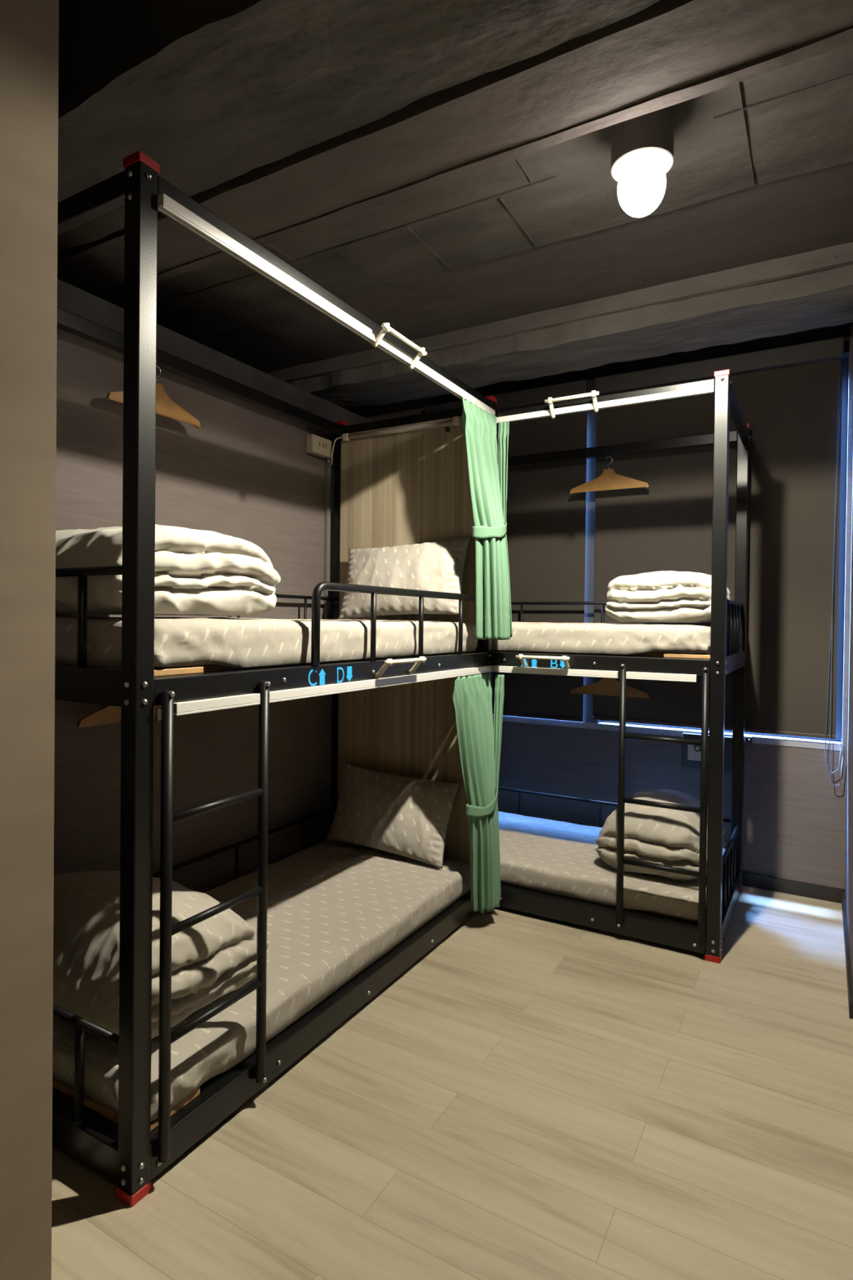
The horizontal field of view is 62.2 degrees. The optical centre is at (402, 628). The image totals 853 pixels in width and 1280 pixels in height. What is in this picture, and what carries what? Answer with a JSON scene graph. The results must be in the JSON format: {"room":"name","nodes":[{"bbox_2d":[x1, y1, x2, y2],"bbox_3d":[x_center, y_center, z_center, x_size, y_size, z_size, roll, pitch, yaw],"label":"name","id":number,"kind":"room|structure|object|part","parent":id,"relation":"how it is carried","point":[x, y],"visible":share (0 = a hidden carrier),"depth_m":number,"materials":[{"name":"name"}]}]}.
{"room":"dormitory","nodes":[
{"label":"dormitory","id":0,"kind":"room"},
{"bbox_2d":[0,0,58,1279],"bbox_3d":[-1.055,-0.279,0.228,0.100,3.000,1.957,1,1,31],"label":"wall","id":1,"kind":"structure","parent":0,"point":[29,28],"depth_m":1.01,"materials":[{"name":"beige paint"}]},
{"bbox_2d":[53,328,334,893],"bbox_3d":[-0.728,0.110,2.962,0.100,2.170,3.073,1,1,31],"label":"wall","id":2,"kind":"structure","parent":0,"point":[247,473],"depth_m":2.79,"materials":[{"name":"paint"}]},
{"bbox_2d":[57,279,371,425],"bbox_3d":[-0.715,-1.040,2.949,0.100,0.130,3.073,1,1,31],"label":"trim","id":3,"kind":"structure","parent":2,"relation":"on","point":[71,299],"depth_m":2.76,"materials":[{"name":"wood"}]},
{"bbox_2d":[306,434,332,458],"bbox_3d":[-0.396,-0.862,3.346,0.046,0.083,0.150,1,1,31],"label":"box","id":4,"kind":"object","parent":2,"relation":"attached to","point":[317,446],"visible":1,"depth_m":3.31,"materials":[{"name":"beige plastic"}]},
{"bbox_2d":[324,462,331,619],"bbox_3d":[-0.366,-0.381,3.436,0.020,0.850,0.025,1,1,31],"label":"cable trunking","id":5,"kind":"object","parent":2,"relation":"attached to","point":[328,468],"visible":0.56,"depth_m":3.43,"materials":[{"name":"grey plastic"}]},
{"bbox_2d":[51,885,852,1279],"bbox_3d":[-0.514,1.270,1.771,5.200,0.120,5.350,1,1,31],"label":"floor","id":6,"kind":"structure","parent":0,"point":[533,1096],"depth_m":1.70,"materials":[{"name":"brown wood"}]},
{"bbox_2d":[52,150,497,1206],"bbox_3d":[-0.413,0.104,2.462,0.892,2.200,1.863,1,1,31],"label":"bunk bed","id":7,"kind":"object","parent":6,"relation":"on","point":[394,715],"visible":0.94,"depth_m":1.75,"materials":[{"name":"black metal"}]},
{"bbox_3d":[-0.915,1.148,1.708,0.732,0.078,0.030,1,1,31],"label":"rail","id":8,"kind":"part","parent":7,"relation":"part of","materials":[{"name":"black metal"}]},
{"bbox_3d":[-0.903,0.122,1.697,0.732,0.078,0.030,1,1,31],"label":"rail","id":9,"kind":"part","parent":7,"relation":"part of","materials":[{"name":"black metal"}]},
{"bbox_2d":[75,705,161,728],"bbox_3d":[-0.929,0.234,2.409,0.016,0.158,0.398,1,1,31],"label":"hanger","id":10,"kind":"object","parent":7,"relation":"hanging from","point":[107,714],"visible":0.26,"depth_m":2.31,"materials":[{"name":"brown wood"}]},
{"bbox_3d":[-0.564,0.111,1.503,0.048,2.168,0.048,1,1,31],"label":"post","id":11,"kind":"part","parent":7,"relation":"part of","materials":[{"name":"black metal"}]},
{"bbox_2d":[106,364,200,428],"bbox_3d":[-0.866,-0.839,2.483,0.016,0.175,0.398,1,1,31],"label":"hanger","id":12,"kind":"object","parent":7,"relation":"hanging from","point":[165,406],"visible":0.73,"depth_m":2.51,"materials":[{"name":"brown wood"}]},
{"bbox_3d":[-0.785,0.879,2.689,0.016,0.016,1.758,1,1,31],"label":"rail","id":13,"kind":"part","parent":7,"relation":"part of","materials":[{"name":"black metal"}]},
{"bbox_2d":[52,840,471,1122],"bbox_3d":[-0.444,1.045,2.466,0.771,0.113,1.745,1,1,31],"label":"mattress","id":14,"kind":"object","parent":7,"relation":"on","point":[335,908],"visible":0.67,"depth_m":2.30,"materials":[{"name":"white fabric"}]},
{"bbox_2d":[53,871,268,1039],"bbox_3d":[-0.753,0.828,1.971,0.676,0.320,0.553,1,1,31],"label":"duvet","id":15,"kind":"object","parent":14,"relation":"on","point":[215,957],"visible":0.57,"depth_m":1.77,"materials":[{"name":"white fabric"}]},
{"bbox_2d":[325,763,460,868],"bbox_3d":[-0.052,0.809,3.109,0.612,0.343,0.185,1,1,31],"label":"pillow","id":16,"kind":"object","parent":14,"relation":"on","point":[409,817],"visible":1,"depth_m":3.04,"materials":[{"name":"white fabric"}]},
{"bbox_2d":[54,616,477,668],"bbox_3d":[-0.433,0.029,2.458,0.767,0.131,1.746,1,1,31],"label":"mattress","id":17,"kind":"object","parent":7,"relation":"on","point":[179,642],"visible":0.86,"depth_m":1.83,"materials":[{"name":"white fabric"}]},
{"bbox_2d":[55,524,280,615],"bbox_3d":[-0.761,-0.158,1.965,0.692,0.236,0.582,1,1,31],"label":"duvet","id":18,"kind":"object","parent":17,"relation":"on","point":[198,572],"visible":0.63,"depth_m":1.74,"materials":[{"name":"white fabric"}]},
{"bbox_2d":[337,536,470,619],"bbox_3d":[-0.004,-0.217,3.112,0.640,0.363,0.167,1,1,31],"label":"pillow","id":19,"kind":"object","parent":17,"relation":"on","point":[436,566],"visible":0.88,"depth_m":3.04,"materials":[{"name":"white fabric"}]},
{"bbox_3d":[-0.773,-0.141,2.678,0.016,0.016,1.758,1,1,31],"label":"rail","id":20,"kind":"part","parent":7,"relation":"part of","materials":[{"name":"black metal"}]},
{"bbox_3d":[-0.127,1.150,2.298,0.074,0.078,1.758,1,1,31],"label":"rail","id":21,"kind":"part","parent":7,"relation":"part of","materials":[{"name":"black metal"}]},
{"bbox_3d":[-0.116,0.133,2.287,0.074,0.060,1.758,1,1,31],"label":"rail","id":22,"kind":"part","parent":7,"relation":"part of","materials":[{"name":"black metal"}]},
{"bbox_3d":[-0.311,0.092,3.454,0.048,2.168,0.048,1,1,31],"label":"post","id":23,"kind":"part","parent":7,"relation":"part of","materials":[{"name":"black metal"}]},
{"bbox_3d":[0.058,-0.017,2.502,0.025,0.239,1.210,1,1,31],"label":"guard rail","id":24,"kind":"part","parent":7,"relation":"part of","materials":[{"name":"black metal"}]},
{"bbox_2d":[327,416,461,465],"bbox_3d":[-0.065,-0.853,3.234,0.717,0.140,0.040,1,1,31],"label":"curtain rod","id":25,"kind":"object","parent":7,"relation":"attached to","point":[456,420],"visible":0.99,"depth_m":3.19,"materials":[{"name":"metal"}]},
{"bbox_2d":[444,426,449,432],"bbox_3d":[0.195,-0.871,3.089,0.015,0.019,0.021,1,1,31],"label":"switch","id":26,"kind":"object","parent":25,"relation":"attached to","point":[446,428],"depth_m":3.08,"materials":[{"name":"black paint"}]},
{"bbox_3d":[-0.010,-0.912,2.297,0.063,0.066,0.266,1,1,31],"label":"bar handle","id":27,"kind":"part","parent":7,"relation":"part of","materials":[{"name":"beige plastic"}]},
{"bbox_3d":[-0.007,0.127,2.334,0.063,0.066,0.251,1,1,31],"label":"bar handle","id":28,"kind":"part","parent":7,"relation":"part of","materials":[{"name":"beige plastic"}]},
{"bbox_3d":[0.002,0.618,3.232,0.724,0.924,0.014,1,1,31],"label":"headboard","id":29,"kind":"part","parent":7,"relation":"part of","materials":[{"name":"laminate"}]},
{"bbox_3d":[0.013,-0.426,3.221,0.724,1.002,0.014,1,1,31],"label":"headboard","id":30,"kind":"part","parent":7,"relation":"part of","materials":[{"name":"laminate"}]},
{"bbox_2d":[453,672,499,912],"bbox_3d":[0.319,0.659,2.848,0.122,0.942,0.318,1,1,31],"label":"curtain","id":31,"kind":"object","parent":7,"relation":"hanging from","point":[473,694],"visible":1,"depth_m":2.82,"materials":[{"name":"green fabric"}]},
{"bbox_2d":[461,396,510,639],"bbox_3d":[0.348,-0.425,2.837,0.145,0.941,0.302,1,1,33],"label":"curtain","id":32,"kind":"object","parent":7,"relation":"hanging from","point":[489,531],"visible":1,"depth_m":2.81,"materials":[{"name":"green fabric"}]},
{"bbox_3d":[0.360,0.104,3.055,0.048,2.168,0.048,1,1,31],"label":"post","id":33,"kind":"part","parent":7,"relation":"part of","materials":[{"name":"black metal"}]},
{"bbox_2d":[490,368,751,963],"bbox_3d":[0.613,0.127,3.349,1.769,2.158,0.904,1,1,31],"label":"bunk bed","id":34,"kind":"object","parent":6,"relation":"on","point":[727,655],"visible":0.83,"depth_m":2.74,"materials":[{"name":"black metal"}]},
{"bbox_2d":[493,674,504,897],"bbox_3d":[0.397,0.658,2.960,0.044,0.928,0.068,1,1,11],"label":"curtain","id":35,"kind":"object","parent":34,"relation":"hanging from","point":[500,678],"visible":0.55,"depth_m":2.96,"materials":[{"name":"green fabric"}]},
{"bbox_2d":[497,421,512,637],"bbox_3d":[0.426,-0.414,2.945,0.056,0.904,0.080,1,1,-5],"label":"curtain","id":36,"kind":"object","parent":34,"relation":"hanging from","point":[504,427],"visible":0.56,"depth_m":2.94,"materials":[{"name":"green fabric"}]},
{"bbox_3d":[0.576,0.135,2.881,0.224,0.058,0.061,1,1,31],"label":"bar handle","id":37,"kind":"part","parent":34,"relation":"part of","materials":[{"name":"beige plastic"}]},
{"bbox_3d":[0.834,-0.134,3.717,1.664,0.016,0.016,1,1,31],"label":"rail","id":38,"kind":"part","parent":34,"relation":"part of","materials":[{"name":"black metal"}]},
{"bbox_3d":[0.679,-0.890,2.815,0.216,0.074,0.061,1,1,31],"label":"bar handle","id":39,"kind":"part","parent":34,"relation":"part of","materials":[{"name":"beige plastic"}]},
{"bbox_2d":[477,622,711,655],"bbox_3d":[0.620,0.032,3.371,1.699,0.128,0.757,1,1,31],"label":"mattress","id":40,"kind":"object","parent":34,"relation":"on","point":[599,638],"visible":0.46,"depth_m":2.83,"materials":[{"name":"white fabric"}]},
{"bbox_2d":[604,570,731,622],"bbox_3d":[1.143,-0.135,3.020,0.453,0.219,0.598,1,1,31],"label":"duvet","id":41,"kind":"object","parent":40,"relation":"on","point":[663,596],"visible":0.84,"depth_m":2.79,"materials":[{"name":"white fabric"}]},
{"bbox_3d":[0.776,0.137,2.853,0.873,0.060,0.094,1,1,31],"label":"rail","id":42,"kind":"part","parent":34,"relation":"part of","materials":[{"name":"black metal"}]},
{"bbox_3d":[0.764,1.154,2.864,0.873,0.078,0.094,1,1,31],"label":"rail","id":43,"kind":"part","parent":34,"relation":"part of","materials":[{"name":"black metal"}]},
{"bbox_2d":[569,456,649,494],"bbox_3d":[1.043,-0.784,3.577,0.398,0.175,0.016,1,1,31],"label":"hanger","id":44,"kind":"object","parent":34,"relation":"hanging from","point":[609,479],"visible":1,"depth_m":3.57,"materials":[{"name":"brown wood"}]},
{"bbox_2d":[570,677,649,698],"bbox_3d":[1.046,0.254,3.580,0.398,0.179,0.016,1,1,31],"label":"hanger","id":45,"kind":"object","parent":34,"relation":"hanging from","point":[606,686],"visible":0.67,"depth_m":3.58,"materials":[{"name":"brown wood"}]},
{"bbox_2d":[497,811,725,919],"bbox_3d":[0.612,1.047,3.381,1.699,0.113,0.760,1,1,31],"label":"mattress","id":46,"kind":"object","parent":34,"relation":"on","point":[560,858],"visible":0.38,"depth_m":2.98,"materials":[{"name":"white fabric"}]},
{"bbox_2d":[594,789,726,880],"bbox_3d":[1.113,0.847,3.040,0.488,0.301,0.580,1,1,31],"label":"duvet","id":47,"kind":"object","parent":46,"relation":"on","point":[670,837],"visible":0.64,"depth_m":2.83,"materials":[{"name":"white fabric"}]},
{"bbox_3d":[0.823,0.886,3.728,1.664,0.016,0.016,1,1,31],"label":"rail","id":48,"kind":"part","parent":34,"relation":"part of","materials":[{"name":"black metal"}]},
{"bbox_3d":[1.159,0.139,2.596,0.048,2.126,0.048,1,1,31],"label":"post","id":49,"kind":"part","parent":34,"relation":"part of","materials":[{"name":"black metal"}]},
{"bbox_3d":[1.356,1.160,2.945,0.030,0.078,0.746,1,1,31],"label":"rail","id":50,"kind":"part","parent":34,"relation":"part of","materials":[{"name":"black metal"}]},
{"bbox_3d":[1.368,0.138,2.934,0.030,0.070,0.746,1,1,31],"label":"rail","id":51,"kind":"part","parent":34,"relation":"part of","materials":[{"name":"black metal"}]},
{"bbox_3d":[1.565,0.136,3.278,0.048,2.126,0.048,1,1,31],"label":"post","id":52,"kind":"part","parent":34,"relation":"part of","materials":[{"name":"black metal"}]},
{"bbox_2d":[347,322,852,888],"bbox_3d":[0.454,-0.304,4.132,4.200,3.000,0.150,1,1,31],"label":"wall","id":53,"kind":"structure","parent":0,"point":[794,828],"depth_m":3.35,"materials":[{"name":"paint"}]},
{"bbox_2d":[582,396,601,723],"bbox_3d":[0.649,-0.380,4.000,0.968,1.742,0.116,1,1,31],"label":"window","id":54,"kind":"structure","parent":53,"relation":"in","point":[592,416],"depth_m":3.73,"materials":[{"name":"blue glass"}]},
{"bbox_2d":[438,323,849,404],"bbox_3d":[1.138,-1.518,3.720,2.060,0.550,0.150,1,1,31],"label":"trim","id":55,"kind":"structure","parent":53,"relation":"attached to","point":[589,375],"depth_m":3.52,"materials":[{"name":"black paint"}]},
{"bbox_2d":[493,357,848,751],"bbox_3d":[1.112,-0.357,3.720,2.070,1.772,0.124,1,1,31],"label":"window","id":56,"kind":"structure","parent":53,"relation":"in","point":[757,738],"depth_m":3.21,"materials":[{"name":"grey paint"}]},
{"bbox_2d":[425,379,589,722],"bbox_3d":[0.547,-0.407,3.948,0.955,1.788,0.070,1,1,31],"label":"wall","id":57,"kind":"structure","parent":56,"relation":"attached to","point":[546,523],"depth_m":3.83,"materials":[{"name":"grey paint"}]},
{"bbox_3d":[1.089,0.514,3.708,2.070,0.031,0.073,1,1,31],"label":"sill","id":58,"kind":"part","parent":56,"relation":"part of","materials":[{"name":"grey"}]},
{"bbox_2d":[592,337,844,786],"bbox_3d":[1.475,-0.299,3.396,1.119,1.972,0.070,1,1,31],"label":"wall","id":59,"kind":"structure","parent":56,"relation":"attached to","point":[790,397],"depth_m":3.29,"materials":[{"name":"grey paint"}]},
{"bbox_3d":[1.920,-0.251,3.119,0.070,1.892,0.017,1,1,31],"label":"pull cord","id":60,"kind":"part","parent":59,"relation":"part of","materials":[{"name":"grey plastic"}]},
{"bbox_2d":[682,732,732,773],"bbox_3d":[1.479,0.600,3.423,0.230,0.170,0.026,1,1,31],"label":"wall sign","id":61,"kind":"object","parent":53,"relation":"attached to","point":[691,754],"visible":0.53,"depth_m":3.44,"materials":[{"name":"grey"}]},
{"bbox_2d":[744,736,752,742],"bbox_3d":[1.633,0.525,3.333,0.032,0.030,0.022,1,1,31],"label":"bracket","id":62,"kind":"object","parent":53,"relation":"attached to","point":[748,739],"visible":1,"depth_m":3.33,"materials":[{"name":"grey metal"}]},
{"bbox_2d":[742,871,844,903],"bbox_3d":[1.027,1.176,3.703,2.190,0.062,0.012,1,1,31],"label":"baseboard","id":63,"kind":"structure","parent":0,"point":[748,879],"depth_m":3.24,"materials":[{"name":"black"}]},
{"bbox_2d":[844,482,852,982],"bbox_3d":[1.785,-0.083,2.631,0.170,2.620,1.070,1,1,31],"label":"wall","id":64,"kind":"structure","parent":0,"point":[849,843],"depth_m":2.84,"materials":[{"name":"paint"}]},
{"bbox_2d":[106,42,852,341],"bbox_3d":[-0.064,-1.601,2.539,4.900,0.385,0.695,1,1,31],"label":"ceiling","id":65,"kind":"structure","parent":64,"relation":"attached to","point":[811,130],"depth_m":2.32,"materials":[{"name":"wood"}]},
{"bbox_2d":[175,72,852,299],"bbox_3d":[0.497,-1.406,2.216,3.400,0.016,0.650,1,1,31],"label":"trim","id":66,"kind":"structure","parent":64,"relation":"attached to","point":[743,108],"depth_m":2.37,"materials":[{"name":"wood"}]},
{"bbox_2d":[195,161,852,373],"bbox_3d":[0.267,-1.622,3.094,4.900,0.348,0.601,1,1,31],"label":"trim","id":67,"kind":"structure","parent":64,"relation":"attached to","point":[813,211],"depth_m":2.82,"materials":[{"name":"wood"}]},
{"bbox_2d":[266,242,852,382],"bbox_3d":[0.426,-1.588,3.363,4.900,0.417,0.034,1,1,31],"label":"trim","id":68,"kind":"structure","parent":64,"relation":"attached to","point":[839,255],"depth_m":3.06,"materials":[{"name":"wood"}]},
{"bbox_2d":[288,264,852,409],"bbox_3d":[0.527,-1.543,3.534,4.900,0.508,0.408,1,1,31],"label":"trim","id":69,"kind":"structure","parent":64,"relation":"attached to","point":[824,298],"depth_m":3.18,"materials":[{"name":"wood"}]},
{"bbox_2d":[841,892,852,1018],"bbox_3d":[1.759,1.202,2.638,0.182,0.050,1.070,1,1,31],"label":"baseboard","id":70,"kind":"structure","parent":64,"relation":"attached to","point":[848,965],"depth_m":2.54,"materials":[{"name":"black"}]},
{"bbox_3d":[-0.479,-1.839,1.737,5.200,0.100,5.350,1,1,31],"label":"ceiling","id":71,"kind":"structure","parent":0,"visible":0},
{"bbox_2d":[57,0,573,202],"bbox_3d":[-0.527,-1.536,1.763,4.900,0.508,0.340,1,1,31],"label":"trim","id":72,"kind":"structure","parent":71,"relation":"attached to","point":[182,84],"depth_m":1.64,"materials":[{"name":"wood"}]},
{"bbox_2d":[57,0,660,253],"bbox_3d":[-0.420,-1.541,1.942,4.900,0.499,0.134,1,1,31],"label":"trim","id":73,"kind":"structure","parent":71,"relation":"attached to","point":[539,33],"depth_m":1.71,"materials":[{"name":"wood"}]},
{"bbox_2d":[57,0,852,295],"bbox_3d":[-0.321,-1.540,2.109,4.900,0.503,0.238,1,1,31],"label":"ceiling beam","id":74,"kind":"structure","parent":71,"relation":"attached to","point":[666,46],"depth_m":1.75,"materials":[{"name":"wood"}]},
{"bbox_2d":[95,26,852,300],"bbox_3d":[-0.251,-1.538,2.227,4.900,0.508,0.046,1,1,31],"label":"trim","id":75,"kind":"structure","parent":71,"relation":"attached to","point":[785,57],"depth_m":1.83,"materials":[{"name":"wood"}]},
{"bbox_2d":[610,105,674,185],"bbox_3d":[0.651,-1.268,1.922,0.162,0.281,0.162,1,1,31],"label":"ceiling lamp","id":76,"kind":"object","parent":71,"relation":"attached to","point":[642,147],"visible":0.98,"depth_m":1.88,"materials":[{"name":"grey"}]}
]}

